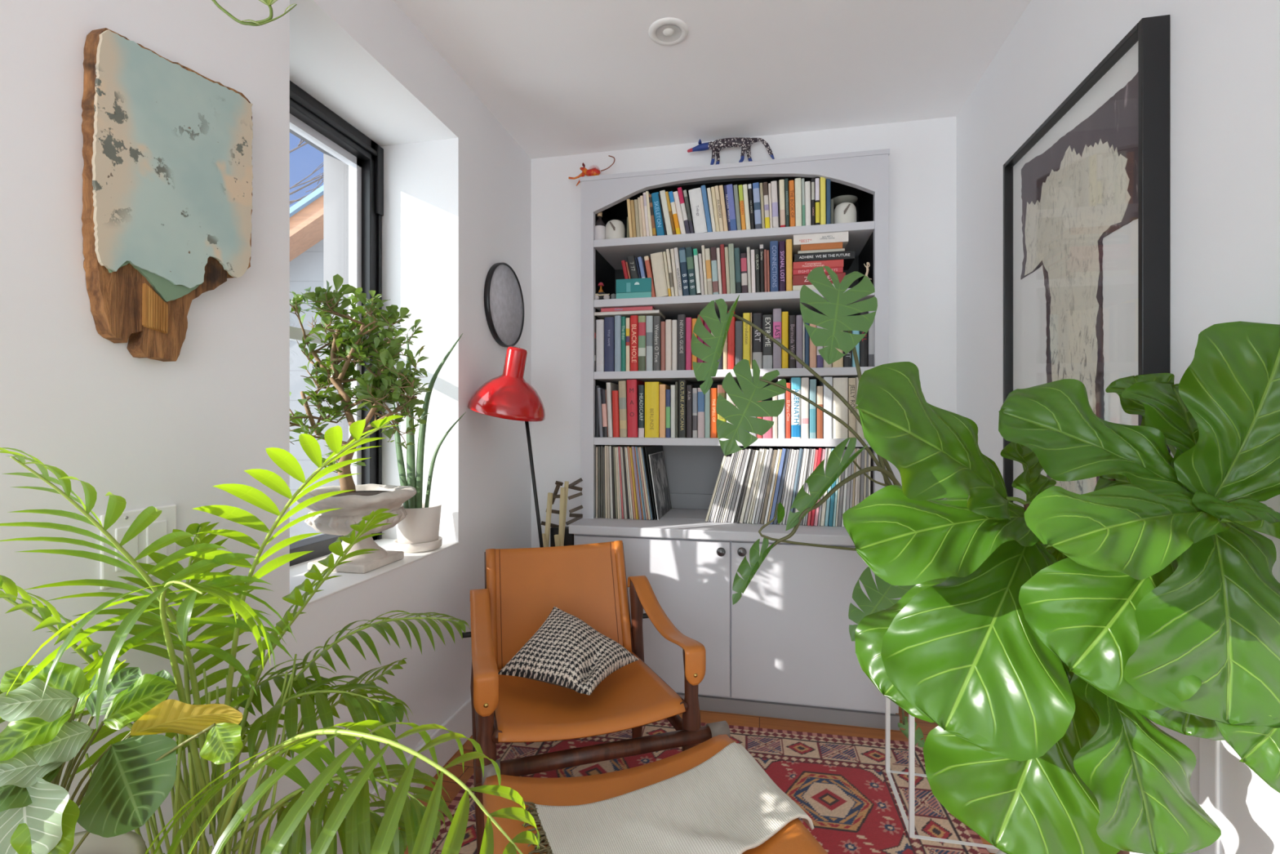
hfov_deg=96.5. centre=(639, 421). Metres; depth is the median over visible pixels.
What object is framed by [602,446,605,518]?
record sleeve
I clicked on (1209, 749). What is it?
trim
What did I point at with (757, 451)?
record sleeve
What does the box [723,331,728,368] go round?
book
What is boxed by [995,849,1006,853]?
pot
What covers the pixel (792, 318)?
book
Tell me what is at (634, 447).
record sleeve
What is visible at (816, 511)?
record sleeve
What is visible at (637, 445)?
record sleeve
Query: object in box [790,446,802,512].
record sleeve
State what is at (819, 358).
book
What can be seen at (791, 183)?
book
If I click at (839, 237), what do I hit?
book
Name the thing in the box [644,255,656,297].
book
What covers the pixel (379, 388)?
jade plant
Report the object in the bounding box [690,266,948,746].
monstera
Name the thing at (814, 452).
record sleeve
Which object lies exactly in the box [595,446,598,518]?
record sleeve
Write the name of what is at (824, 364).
book
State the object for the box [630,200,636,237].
book
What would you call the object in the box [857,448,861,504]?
record sleeve
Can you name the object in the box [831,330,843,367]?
book
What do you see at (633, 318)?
book
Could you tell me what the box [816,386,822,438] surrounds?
book
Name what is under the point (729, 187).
book
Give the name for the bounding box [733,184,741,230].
book
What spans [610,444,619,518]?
record sleeve
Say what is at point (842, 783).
rug
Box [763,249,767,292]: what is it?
book
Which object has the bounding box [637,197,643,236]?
book
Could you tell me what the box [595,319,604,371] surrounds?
book
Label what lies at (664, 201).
book
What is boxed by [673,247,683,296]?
book
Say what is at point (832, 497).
record sleeve
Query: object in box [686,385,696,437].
book
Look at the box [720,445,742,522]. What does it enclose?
record sleeve
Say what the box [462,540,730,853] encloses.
lounge chair
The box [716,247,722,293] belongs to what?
book
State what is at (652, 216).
book
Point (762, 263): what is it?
book
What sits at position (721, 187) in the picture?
book
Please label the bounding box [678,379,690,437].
book
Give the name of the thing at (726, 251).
book
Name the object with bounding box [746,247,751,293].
book
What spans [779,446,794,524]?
record sleeve
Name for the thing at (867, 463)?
record sleeve
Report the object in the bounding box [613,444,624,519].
record sleeve
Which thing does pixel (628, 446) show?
record sleeve
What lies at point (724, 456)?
record sleeve
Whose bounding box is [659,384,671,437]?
book
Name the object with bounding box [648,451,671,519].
record sleeve
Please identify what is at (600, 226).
bottle
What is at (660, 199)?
book
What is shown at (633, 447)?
record sleeve
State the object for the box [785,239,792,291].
book
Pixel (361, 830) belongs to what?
palm
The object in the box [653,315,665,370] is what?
book
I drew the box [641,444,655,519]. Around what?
record sleeve
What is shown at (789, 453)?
record sleeve
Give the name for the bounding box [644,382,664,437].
book
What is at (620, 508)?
record sleeve
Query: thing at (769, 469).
record sleeve
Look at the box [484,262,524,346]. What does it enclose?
mirror
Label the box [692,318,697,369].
book
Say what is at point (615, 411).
book
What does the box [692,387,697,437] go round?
book
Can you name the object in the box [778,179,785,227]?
book
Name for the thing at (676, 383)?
book
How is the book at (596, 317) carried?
on the bookcase
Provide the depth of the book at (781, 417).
2.25 m
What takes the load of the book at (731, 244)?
on the bookcase
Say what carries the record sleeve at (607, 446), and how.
on the base cabinet
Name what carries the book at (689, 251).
on the bookcase
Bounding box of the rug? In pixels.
[429,719,989,853]
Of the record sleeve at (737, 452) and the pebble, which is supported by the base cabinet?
the record sleeve at (737, 452)
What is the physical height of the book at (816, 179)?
0.190 m
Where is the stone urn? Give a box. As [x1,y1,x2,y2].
[293,484,417,573]
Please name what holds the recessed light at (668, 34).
in the ceiling
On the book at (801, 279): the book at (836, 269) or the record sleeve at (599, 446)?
the book at (836, 269)
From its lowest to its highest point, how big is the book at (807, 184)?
0.176 m
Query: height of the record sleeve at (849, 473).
0.301 m
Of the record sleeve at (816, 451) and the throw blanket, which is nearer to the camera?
the throw blanket
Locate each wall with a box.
[0,0,531,853]
[531,116,956,547]
[956,0,1279,853]
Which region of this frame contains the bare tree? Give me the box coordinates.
[289,139,323,204]
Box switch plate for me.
[99,504,176,590]
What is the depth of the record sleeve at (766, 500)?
2.26 m
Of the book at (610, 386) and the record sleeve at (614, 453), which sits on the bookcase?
the book at (610, 386)
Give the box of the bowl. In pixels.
[293,484,417,537]
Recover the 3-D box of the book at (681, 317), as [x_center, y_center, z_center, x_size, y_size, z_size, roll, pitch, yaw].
[0.186,-0.325,2.414,0.032,0.228,0.175,0,0,12]
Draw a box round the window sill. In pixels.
[289,537,459,610]
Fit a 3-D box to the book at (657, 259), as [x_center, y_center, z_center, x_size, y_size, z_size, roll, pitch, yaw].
[0.093,-0.606,2.421,0.075,0.188,0.142,0,0,12]
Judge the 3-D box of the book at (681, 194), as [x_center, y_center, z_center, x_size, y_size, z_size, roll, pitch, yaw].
[0.194,-0.861,2.404,0.054,0.196,0.152,0,0,12]
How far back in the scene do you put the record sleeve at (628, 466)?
2.37 m
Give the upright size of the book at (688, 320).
0.215 m
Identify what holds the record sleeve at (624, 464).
on the base cabinet
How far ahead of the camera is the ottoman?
1.16 m
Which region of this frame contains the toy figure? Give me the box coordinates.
[598,282,604,292]
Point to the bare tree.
(299, 145)
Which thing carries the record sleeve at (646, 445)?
on the base cabinet
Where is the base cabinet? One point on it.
(785, 649)
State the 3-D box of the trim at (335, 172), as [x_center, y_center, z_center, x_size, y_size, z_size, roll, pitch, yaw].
[-1.117,-0.275,1.666,0.151,1.361,0.705,0,0,12]
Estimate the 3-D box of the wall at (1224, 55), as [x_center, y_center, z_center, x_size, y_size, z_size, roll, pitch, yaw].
[0.766,-0.037,-0.170,0.100,2.255,5.580,0,0,12]
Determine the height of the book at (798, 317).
0.207 m
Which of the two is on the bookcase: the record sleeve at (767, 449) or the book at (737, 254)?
the book at (737, 254)
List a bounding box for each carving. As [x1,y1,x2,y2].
[568,155,615,186]
[687,137,774,164]
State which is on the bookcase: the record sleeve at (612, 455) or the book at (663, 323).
the book at (663, 323)
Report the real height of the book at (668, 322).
0.209 m
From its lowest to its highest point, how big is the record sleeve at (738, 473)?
0.292 m
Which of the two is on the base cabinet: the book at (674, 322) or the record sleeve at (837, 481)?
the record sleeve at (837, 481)
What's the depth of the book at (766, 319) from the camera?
2.26 m
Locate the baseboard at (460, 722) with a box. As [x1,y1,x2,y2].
[306,697,472,853]
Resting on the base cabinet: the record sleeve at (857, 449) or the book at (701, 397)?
the record sleeve at (857, 449)
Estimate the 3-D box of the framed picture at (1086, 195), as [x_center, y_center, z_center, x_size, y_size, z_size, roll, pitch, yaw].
[1.010,-0.217,1.350,0.044,1.055,0.616,0,0,12]
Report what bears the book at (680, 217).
on the bookcase
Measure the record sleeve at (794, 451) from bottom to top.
0.295 m
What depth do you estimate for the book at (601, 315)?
2.38 m
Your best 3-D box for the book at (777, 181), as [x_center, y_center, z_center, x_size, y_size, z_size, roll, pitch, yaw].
[0.562,-0.856,2.324,0.010,0.187,0.145,0,0,12]
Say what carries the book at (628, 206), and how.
on the bookcase
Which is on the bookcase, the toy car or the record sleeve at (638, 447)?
the toy car
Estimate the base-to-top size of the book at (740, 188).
0.184 m
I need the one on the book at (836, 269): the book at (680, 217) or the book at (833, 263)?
the book at (833, 263)
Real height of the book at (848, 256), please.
0.031 m
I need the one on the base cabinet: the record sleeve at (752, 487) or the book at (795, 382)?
the record sleeve at (752, 487)
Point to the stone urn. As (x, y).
(366, 499)
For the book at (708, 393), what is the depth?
2.31 m
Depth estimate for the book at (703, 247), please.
2.31 m
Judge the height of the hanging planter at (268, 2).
0.616 m
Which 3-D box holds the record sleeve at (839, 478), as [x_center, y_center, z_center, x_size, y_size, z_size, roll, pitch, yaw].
[0.799,0.254,2.355,0.027,0.300,0.308,0,0,12]
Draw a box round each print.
[1020,72,1137,482]
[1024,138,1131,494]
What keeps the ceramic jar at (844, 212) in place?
on the bookcase
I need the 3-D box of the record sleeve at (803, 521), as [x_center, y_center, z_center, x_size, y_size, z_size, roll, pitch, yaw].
[0.687,0.254,2.376,0.040,0.298,0.308,0,0,12]
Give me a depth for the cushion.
1.56 m
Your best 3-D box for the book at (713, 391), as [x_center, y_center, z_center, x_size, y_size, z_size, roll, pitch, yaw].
[0.313,-0.037,2.382,0.026,0.201,0.155,0,0,12]
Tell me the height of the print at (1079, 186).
1.016 m
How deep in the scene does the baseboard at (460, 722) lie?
1.80 m
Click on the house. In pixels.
(306, 215)
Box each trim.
[289,128,348,533]
[1199,737,1219,853]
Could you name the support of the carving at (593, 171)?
on the bookcase
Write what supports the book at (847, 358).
on the bookcase
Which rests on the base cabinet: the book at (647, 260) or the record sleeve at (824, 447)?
the record sleeve at (824, 447)
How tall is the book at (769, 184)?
0.181 m
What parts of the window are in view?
sash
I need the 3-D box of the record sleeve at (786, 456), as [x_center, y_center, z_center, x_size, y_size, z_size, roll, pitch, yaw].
[0.589,0.254,2.403,0.062,0.299,0.308,0,0,12]
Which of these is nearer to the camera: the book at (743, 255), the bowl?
the bowl
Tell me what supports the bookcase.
on the base cabinet
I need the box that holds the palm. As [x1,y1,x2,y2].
[0,415,539,853]
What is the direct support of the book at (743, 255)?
on the bookcase
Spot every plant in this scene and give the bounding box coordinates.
[0,659,242,853]
[289,274,431,493]
[392,333,466,552]
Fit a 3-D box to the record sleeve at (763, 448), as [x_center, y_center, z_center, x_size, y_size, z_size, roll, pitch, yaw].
[0.490,0.255,2.414,0.070,0.298,0.308,0,0,12]
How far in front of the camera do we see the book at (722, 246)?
2.30 m
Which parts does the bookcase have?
shelf, shelf, shelf, shelf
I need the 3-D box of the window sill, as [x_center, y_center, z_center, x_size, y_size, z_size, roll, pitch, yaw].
[-0.824,0.405,1.605,0.297,0.005,0.705,0,0,12]
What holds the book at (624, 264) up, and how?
on the bookcase
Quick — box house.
[289,185,323,540]
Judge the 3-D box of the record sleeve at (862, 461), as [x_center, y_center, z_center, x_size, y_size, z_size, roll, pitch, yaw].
[0.880,0.253,2.332,0.011,0.301,0.308,2,0,12]
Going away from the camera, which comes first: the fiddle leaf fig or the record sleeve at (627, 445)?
the fiddle leaf fig
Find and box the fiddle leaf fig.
[842,320,1279,853]
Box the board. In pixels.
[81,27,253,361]
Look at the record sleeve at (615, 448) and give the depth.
2.38 m
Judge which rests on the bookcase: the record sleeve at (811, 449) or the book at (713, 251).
the book at (713, 251)
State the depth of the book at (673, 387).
2.34 m
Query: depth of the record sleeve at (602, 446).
2.40 m
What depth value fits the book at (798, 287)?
2.23 m
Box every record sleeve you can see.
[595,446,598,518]
[598,445,600,518]
[600,444,606,518]
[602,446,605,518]
[604,444,611,518]
[606,444,612,518]
[608,446,611,518]
[609,444,617,518]
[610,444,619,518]
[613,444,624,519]
[614,446,620,519]
[617,444,626,519]
[617,447,622,519]
[619,444,631,519]
[620,446,627,519]
[622,447,629,519]
[624,444,632,519]
[624,446,631,519]
[625,447,633,519]
[626,444,636,519]
[629,447,639,519]
[631,444,639,519]
[631,444,642,519]
[634,447,643,519]
[635,444,646,519]
[636,444,648,519]
[638,447,648,519]
[639,444,651,519]
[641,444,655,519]
[641,448,652,519]
[644,444,671,519]
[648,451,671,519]
[705,454,728,521]
[707,454,728,521]
[710,453,732,521]
[713,453,734,522]
[716,452,736,522]
[718,445,741,522]
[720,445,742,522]
[722,446,744,522]
[725,447,746,522]
[727,445,749,522]
[731,445,751,522]
[734,445,753,522]
[736,446,755,523]
[739,446,759,523]
[743,446,762,523]
[746,446,764,523]
[749,446,766,523]
[751,446,768,523]
[754,446,773,524]
[758,446,773,523]
[760,446,777,524]
[764,446,780,524]
[766,446,782,522]
[768,446,786,524]
[773,446,789,524]
[777,446,791,524]
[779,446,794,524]
[782,446,796,524]
[785,446,799,524]
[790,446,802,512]
[792,447,804,512]
[794,446,807,512]
[798,446,809,511]
[800,446,812,524]
[802,446,813,525]
[804,446,815,525]
[806,446,818,525]
[809,446,822,525]
[813,446,825,525]
[817,446,827,525]
[819,446,831,525]
[824,446,834,526]
[827,446,835,526]
[832,476,839,526]
[834,446,842,526]
[836,448,845,526]
[840,447,848,527]
[844,446,854,508]
[844,453,852,511]
[845,446,856,506]
[853,447,858,506]
[855,446,864,502]
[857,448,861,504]
[859,447,868,497]
[862,447,871,496]
[863,448,866,499]
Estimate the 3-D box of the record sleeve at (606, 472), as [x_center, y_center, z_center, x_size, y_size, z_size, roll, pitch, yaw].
[-0.111,0.251,2.545,0.008,0.305,0.308,-1,0,12]
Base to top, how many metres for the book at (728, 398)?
0.230 m
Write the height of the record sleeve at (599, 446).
0.302 m
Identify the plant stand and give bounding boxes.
[884,597,999,853]
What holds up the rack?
on the floor
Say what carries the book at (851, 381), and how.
on the bookcase
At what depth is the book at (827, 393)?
2.21 m
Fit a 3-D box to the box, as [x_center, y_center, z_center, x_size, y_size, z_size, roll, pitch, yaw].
[-0.018,-0.553,2.409,0.150,0.082,0.087,0,0,12]
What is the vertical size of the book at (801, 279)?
0.041 m
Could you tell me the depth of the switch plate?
0.92 m
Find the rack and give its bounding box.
[541,477,582,546]
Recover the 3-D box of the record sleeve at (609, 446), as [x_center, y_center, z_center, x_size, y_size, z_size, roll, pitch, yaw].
[-0.094,0.253,2.543,0.005,0.302,0.308,-2,0,12]
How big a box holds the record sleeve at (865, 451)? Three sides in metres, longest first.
0.308 x 0.299 x 0.008 m
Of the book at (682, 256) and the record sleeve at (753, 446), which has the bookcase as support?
the book at (682, 256)
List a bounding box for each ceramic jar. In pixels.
[604,219,625,239]
[833,202,856,223]
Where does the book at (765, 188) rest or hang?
on the bookcase
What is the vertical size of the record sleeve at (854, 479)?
0.302 m
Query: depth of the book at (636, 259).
2.37 m
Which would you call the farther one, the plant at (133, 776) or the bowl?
the bowl
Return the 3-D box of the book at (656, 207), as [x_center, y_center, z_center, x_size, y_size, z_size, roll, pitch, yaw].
[0.087,-0.855,2.420,0.056,0.184,0.141,0,0,12]
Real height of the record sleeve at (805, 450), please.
0.300 m
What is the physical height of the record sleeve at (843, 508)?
0.304 m
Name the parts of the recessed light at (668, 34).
bulb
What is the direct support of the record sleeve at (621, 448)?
on the base cabinet
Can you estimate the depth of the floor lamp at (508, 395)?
1.95 m
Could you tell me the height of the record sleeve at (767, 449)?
0.295 m
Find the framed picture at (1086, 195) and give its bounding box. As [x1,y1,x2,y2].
[1003,14,1169,506]
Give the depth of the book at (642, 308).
2.38 m
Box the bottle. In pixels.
[595,211,605,239]
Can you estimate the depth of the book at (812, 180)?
2.23 m
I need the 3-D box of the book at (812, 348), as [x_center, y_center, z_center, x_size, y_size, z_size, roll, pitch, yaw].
[0.689,-0.307,2.296,0.024,0.193,0.149,0,0,12]
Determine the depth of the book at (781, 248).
2.25 m
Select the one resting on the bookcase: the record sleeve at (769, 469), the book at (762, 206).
the book at (762, 206)
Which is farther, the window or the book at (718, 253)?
the book at (718, 253)
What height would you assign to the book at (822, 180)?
0.192 m
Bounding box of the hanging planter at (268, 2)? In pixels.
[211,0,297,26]
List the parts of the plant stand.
leg, rail, rail, leg, rail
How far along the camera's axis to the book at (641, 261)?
2.37 m
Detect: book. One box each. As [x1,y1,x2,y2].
[594,309,666,319]
[594,315,599,371]
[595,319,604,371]
[595,385,606,437]
[597,387,606,437]
[600,306,655,311]
[600,389,608,437]
[604,316,614,371]
[606,382,618,437]
[612,390,619,437]
[614,315,622,371]
[616,291,651,298]
[618,380,627,437]
[621,260,629,293]
[621,316,626,371]
[625,262,631,279]
[626,199,633,237]
[626,217,629,237]
[626,255,639,278]
[626,317,630,371]
[626,379,644,437]
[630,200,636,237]
[630,315,638,371]
[633,199,640,236]
[635,257,641,278]
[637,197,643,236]
[637,256,647,278]
[638,315,645,370]
[638,385,644,437]
[640,195,646,236]
[642,192,649,236]
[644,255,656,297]
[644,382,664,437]
[645,191,653,235]
[645,315,653,370]
[648,194,657,235]
[650,252,668,297]
[651,191,664,235]
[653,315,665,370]
[657,193,666,235]
[659,190,672,235]
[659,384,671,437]
[661,321,665,370]
[662,251,671,296]
[665,191,675,234]
[665,319,671,370]
[666,248,675,296]
[666,389,671,437]
[668,191,680,234]
[670,248,678,296]
[671,320,677,370]
[671,385,675,437]
[672,191,685,234]
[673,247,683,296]
[675,382,678,437]
[677,186,690,233]
[677,314,687,370]
[678,247,689,295]
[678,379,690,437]
[683,190,694,233]
[685,247,697,295]
[685,317,692,369]
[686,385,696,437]
[688,187,707,233]
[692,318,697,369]
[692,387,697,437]
[693,248,701,294]
[697,253,704,294]
[697,314,704,362]
[697,387,705,437]
[701,185,712,231]
[701,245,707,294]
[704,248,713,294]
[704,321,711,362]
[705,388,710,437]
[706,187,715,231]
[710,246,719,294]
[710,387,717,437]
[711,186,719,231]
[714,185,724,231]
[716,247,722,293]
[717,318,723,369]
[717,384,726,437]
[719,185,728,231]
[720,244,727,293]
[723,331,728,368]
[724,185,730,231]
[724,247,730,293]
[726,184,737,231]
[726,393,733,423]
[728,243,733,293]
[728,243,736,293]
[728,311,736,368]
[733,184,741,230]
[734,247,742,293]
[735,320,742,364]
[737,184,746,230]
[740,253,747,293]
[742,184,751,229]
[742,312,750,366]
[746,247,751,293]
[747,183,754,229]
[750,312,752,368]
[751,249,755,292]
[752,182,761,229]
[752,312,762,368]
[755,248,759,292]
[757,400,762,438]
[760,182,764,228]
[760,243,764,292]
[762,182,769,228]
[762,314,772,368]
[762,416,772,438]
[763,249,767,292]
[766,249,769,292]
[768,183,772,227]
[768,240,778,291]
[770,180,778,227]
[772,308,781,368]
[772,395,777,438]
[777,181,779,227]
[777,240,785,291]
[777,378,785,438]
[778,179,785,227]
[781,311,788,368]
[784,178,789,226]
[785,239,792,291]
[785,382,791,438]
[788,180,795,226]
[788,315,795,368]
[789,377,800,438]
[791,231,848,257]
[791,250,854,270]
[791,259,843,269]
[792,266,843,275]
[792,272,845,285]
[792,284,835,290]
[794,177,801,226]
[795,315,802,368]
[797,248,844,253]
[800,177,804,226]
[800,241,842,250]
[800,377,808,438]
[802,319,804,368]
[804,181,811,225]
[804,323,808,365]
[808,323,816,367]
[808,379,816,438]
[810,177,814,225]
[814,177,819,225]
[816,325,822,367]
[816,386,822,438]
[818,377,832,438]
[819,177,826,224]
[822,328,831,367]
[825,178,830,224]
[830,199,833,223]
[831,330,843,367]
[832,377,848,438]
[843,330,852,367]
[848,377,855,438]
[852,330,859,367]
[855,377,864,438]
[856,311,867,366]
[867,311,874,366]
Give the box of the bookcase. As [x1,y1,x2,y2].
[579,148,889,518]
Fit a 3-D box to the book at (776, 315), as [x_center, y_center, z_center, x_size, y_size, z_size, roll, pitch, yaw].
[0.559,-0.329,2.341,0.031,0.236,0.181,0,0,12]
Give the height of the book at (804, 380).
0.238 m
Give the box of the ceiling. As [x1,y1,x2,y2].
[393,0,1031,159]
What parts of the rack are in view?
black panel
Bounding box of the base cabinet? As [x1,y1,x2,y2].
[568,508,899,730]
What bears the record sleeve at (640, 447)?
on the base cabinet
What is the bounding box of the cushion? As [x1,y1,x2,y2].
[497,606,639,695]
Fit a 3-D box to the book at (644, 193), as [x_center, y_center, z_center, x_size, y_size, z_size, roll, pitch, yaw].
[0.040,-0.856,2.432,0.029,0.187,0.144,0,0,12]
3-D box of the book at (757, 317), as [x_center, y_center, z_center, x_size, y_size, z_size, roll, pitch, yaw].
[0.483,-0.322,2.354,0.038,0.222,0.171,0,0,12]
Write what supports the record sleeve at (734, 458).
on the base cabinet
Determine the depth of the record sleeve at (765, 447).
2.27 m
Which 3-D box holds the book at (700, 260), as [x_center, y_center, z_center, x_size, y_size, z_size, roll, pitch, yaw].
[0.262,-0.598,2.380,0.025,0.171,0.133,0,0,12]
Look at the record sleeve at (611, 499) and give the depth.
2.39 m
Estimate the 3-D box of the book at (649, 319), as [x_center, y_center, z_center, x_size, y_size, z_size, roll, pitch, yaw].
[0.056,-0.325,2.443,0.028,0.228,0.174,0,0,12]
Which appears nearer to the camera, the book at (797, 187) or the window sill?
the window sill
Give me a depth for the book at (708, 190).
2.31 m
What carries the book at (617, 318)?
on the bookcase
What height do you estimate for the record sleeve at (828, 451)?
0.304 m
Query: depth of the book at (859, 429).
2.19 m
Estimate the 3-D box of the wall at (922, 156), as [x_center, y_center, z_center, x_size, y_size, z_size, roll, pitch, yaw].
[0.354,-0.037,2.562,2.025,2.255,0.400,0,0,12]
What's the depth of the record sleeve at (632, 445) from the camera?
2.38 m
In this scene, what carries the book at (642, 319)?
on the bookcase
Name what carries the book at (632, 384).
on the bookcase
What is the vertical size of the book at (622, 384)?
0.236 m
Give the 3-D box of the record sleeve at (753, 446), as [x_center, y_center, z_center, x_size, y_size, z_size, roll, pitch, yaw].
[0.445,0.255,2.433,0.074,0.296,0.308,0,0,12]
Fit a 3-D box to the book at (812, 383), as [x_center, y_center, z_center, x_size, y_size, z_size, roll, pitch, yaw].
[0.692,-0.052,2.312,0.024,0.230,0.176,0,0,12]
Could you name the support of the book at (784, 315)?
on the bookcase
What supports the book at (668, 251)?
on the bookcase
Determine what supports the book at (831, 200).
on the bookcase
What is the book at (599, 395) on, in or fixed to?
on the bookcase
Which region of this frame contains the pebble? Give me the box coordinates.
[610,293,616,298]
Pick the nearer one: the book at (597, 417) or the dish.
the dish
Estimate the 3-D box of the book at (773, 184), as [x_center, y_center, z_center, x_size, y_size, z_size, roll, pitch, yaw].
[0.547,-0.857,2.326,0.031,0.189,0.145,0,0,12]
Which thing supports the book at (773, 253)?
on the bookcase
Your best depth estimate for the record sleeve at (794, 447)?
2.24 m
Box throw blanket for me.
[521,742,814,853]
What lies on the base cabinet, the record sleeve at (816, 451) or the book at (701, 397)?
the record sleeve at (816, 451)
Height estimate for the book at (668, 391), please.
0.198 m
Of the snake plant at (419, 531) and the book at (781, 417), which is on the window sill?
the snake plant at (419, 531)
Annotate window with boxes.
[289,80,383,566]
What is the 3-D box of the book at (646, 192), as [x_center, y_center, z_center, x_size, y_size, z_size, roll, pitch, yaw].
[0.052,-0.858,2.428,0.030,0.190,0.147,0,0,12]
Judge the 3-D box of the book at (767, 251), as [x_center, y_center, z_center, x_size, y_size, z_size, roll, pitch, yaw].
[0.521,-0.596,2.325,0.009,0.168,0.131,-1,0,12]
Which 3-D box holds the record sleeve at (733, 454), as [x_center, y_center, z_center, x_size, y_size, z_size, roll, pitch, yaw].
[0.369,0.259,2.442,0.084,0.288,0.308,0,0,12]
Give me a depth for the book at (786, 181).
2.25 m
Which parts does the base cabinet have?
door, knob, knob, door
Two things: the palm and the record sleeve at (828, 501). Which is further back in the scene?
the record sleeve at (828, 501)
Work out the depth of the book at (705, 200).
2.31 m
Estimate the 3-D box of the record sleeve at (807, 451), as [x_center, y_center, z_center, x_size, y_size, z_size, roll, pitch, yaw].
[0.669,0.254,2.382,0.046,0.299,0.308,0,0,12]
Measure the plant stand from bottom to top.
0.559 m
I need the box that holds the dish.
[831,195,857,207]
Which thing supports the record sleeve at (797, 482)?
on the base cabinet
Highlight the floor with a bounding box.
[398,706,995,853]
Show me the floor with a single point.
(451, 787)
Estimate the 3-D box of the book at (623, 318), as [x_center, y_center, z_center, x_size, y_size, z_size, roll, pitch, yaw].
[-0.052,-0.325,2.468,0.018,0.229,0.175,0,0,12]
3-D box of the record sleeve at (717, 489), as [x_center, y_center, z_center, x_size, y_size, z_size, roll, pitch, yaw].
[0.344,0.271,2.453,0.078,0.264,0.308,0,0,12]
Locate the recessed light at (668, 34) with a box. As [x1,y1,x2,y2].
[648,17,688,45]
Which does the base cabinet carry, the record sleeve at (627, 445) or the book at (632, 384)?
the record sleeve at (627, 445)
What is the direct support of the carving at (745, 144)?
on the bookcase
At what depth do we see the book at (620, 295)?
2.37 m
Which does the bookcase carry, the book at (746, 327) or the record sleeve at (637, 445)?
the book at (746, 327)
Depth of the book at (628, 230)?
2.39 m
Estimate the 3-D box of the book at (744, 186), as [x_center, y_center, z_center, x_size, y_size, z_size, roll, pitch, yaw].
[0.439,-0.855,2.344,0.032,0.184,0.142,0,0,12]
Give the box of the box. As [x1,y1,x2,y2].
[616,277,651,298]
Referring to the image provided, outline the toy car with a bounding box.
[595,292,610,299]
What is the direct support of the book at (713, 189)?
on the bookcase
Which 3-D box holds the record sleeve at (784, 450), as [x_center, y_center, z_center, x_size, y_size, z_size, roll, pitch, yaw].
[0.573,0.253,2.401,0.064,0.300,0.308,0,0,12]
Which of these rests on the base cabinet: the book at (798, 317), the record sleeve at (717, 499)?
the record sleeve at (717, 499)
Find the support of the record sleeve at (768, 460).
on the base cabinet
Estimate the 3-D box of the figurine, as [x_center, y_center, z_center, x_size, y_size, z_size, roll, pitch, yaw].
[0.867,-0.562,2.189,0.038,0.100,0.024,0,0,12]
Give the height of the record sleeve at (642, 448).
0.296 m
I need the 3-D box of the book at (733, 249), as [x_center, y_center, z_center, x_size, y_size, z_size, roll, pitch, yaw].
[0.384,-0.613,2.363,0.029,0.202,0.155,0,0,12]
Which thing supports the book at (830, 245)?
on the book at (840, 249)
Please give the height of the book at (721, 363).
0.206 m
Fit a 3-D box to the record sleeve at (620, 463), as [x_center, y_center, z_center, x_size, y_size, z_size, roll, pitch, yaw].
[-0.048,0.252,2.533,0.023,0.302,0.308,0,0,12]
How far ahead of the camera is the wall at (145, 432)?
1.15 m
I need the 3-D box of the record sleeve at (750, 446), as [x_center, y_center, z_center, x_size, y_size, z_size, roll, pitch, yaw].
[0.435,0.255,2.431,0.079,0.297,0.308,0,0,12]
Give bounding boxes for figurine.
[863,262,871,279]
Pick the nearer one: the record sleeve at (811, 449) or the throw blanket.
the throw blanket
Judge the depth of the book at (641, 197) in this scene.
2.36 m
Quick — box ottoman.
[482,733,828,853]
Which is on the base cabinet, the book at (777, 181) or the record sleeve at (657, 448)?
the record sleeve at (657, 448)
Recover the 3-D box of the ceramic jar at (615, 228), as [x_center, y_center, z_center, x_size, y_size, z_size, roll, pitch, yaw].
[-0.106,-0.810,2.432,0.085,0.094,0.087,0,0,12]
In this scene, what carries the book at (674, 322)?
on the bookcase
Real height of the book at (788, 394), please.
0.218 m
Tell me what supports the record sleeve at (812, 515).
on the base cabinet
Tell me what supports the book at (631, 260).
on the bookcase
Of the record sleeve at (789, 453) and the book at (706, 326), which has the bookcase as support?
the book at (706, 326)
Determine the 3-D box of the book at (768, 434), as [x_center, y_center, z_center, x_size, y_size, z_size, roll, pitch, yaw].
[0.516,-0.009,2.317,0.036,0.145,0.114,0,0,12]
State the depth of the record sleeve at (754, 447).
2.27 m
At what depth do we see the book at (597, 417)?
2.40 m
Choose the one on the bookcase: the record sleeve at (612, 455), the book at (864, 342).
the book at (864, 342)
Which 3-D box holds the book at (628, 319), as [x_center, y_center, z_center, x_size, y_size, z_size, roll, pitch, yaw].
[-0.035,-0.322,2.459,0.016,0.222,0.170,0,0,12]
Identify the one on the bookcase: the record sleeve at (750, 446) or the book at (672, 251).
the book at (672, 251)
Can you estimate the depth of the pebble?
2.42 m
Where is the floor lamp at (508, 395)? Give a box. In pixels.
[467,346,545,546]
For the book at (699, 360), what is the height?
0.224 m
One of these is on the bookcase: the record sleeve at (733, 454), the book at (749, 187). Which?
the book at (749, 187)
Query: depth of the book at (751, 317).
2.28 m
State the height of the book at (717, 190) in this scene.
0.189 m
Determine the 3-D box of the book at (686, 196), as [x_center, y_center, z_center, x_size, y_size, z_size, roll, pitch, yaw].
[0.211,-0.854,2.391,0.044,0.182,0.141,0,0,12]
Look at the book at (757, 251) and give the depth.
2.27 m
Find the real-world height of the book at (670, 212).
0.183 m
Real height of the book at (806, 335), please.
0.191 m

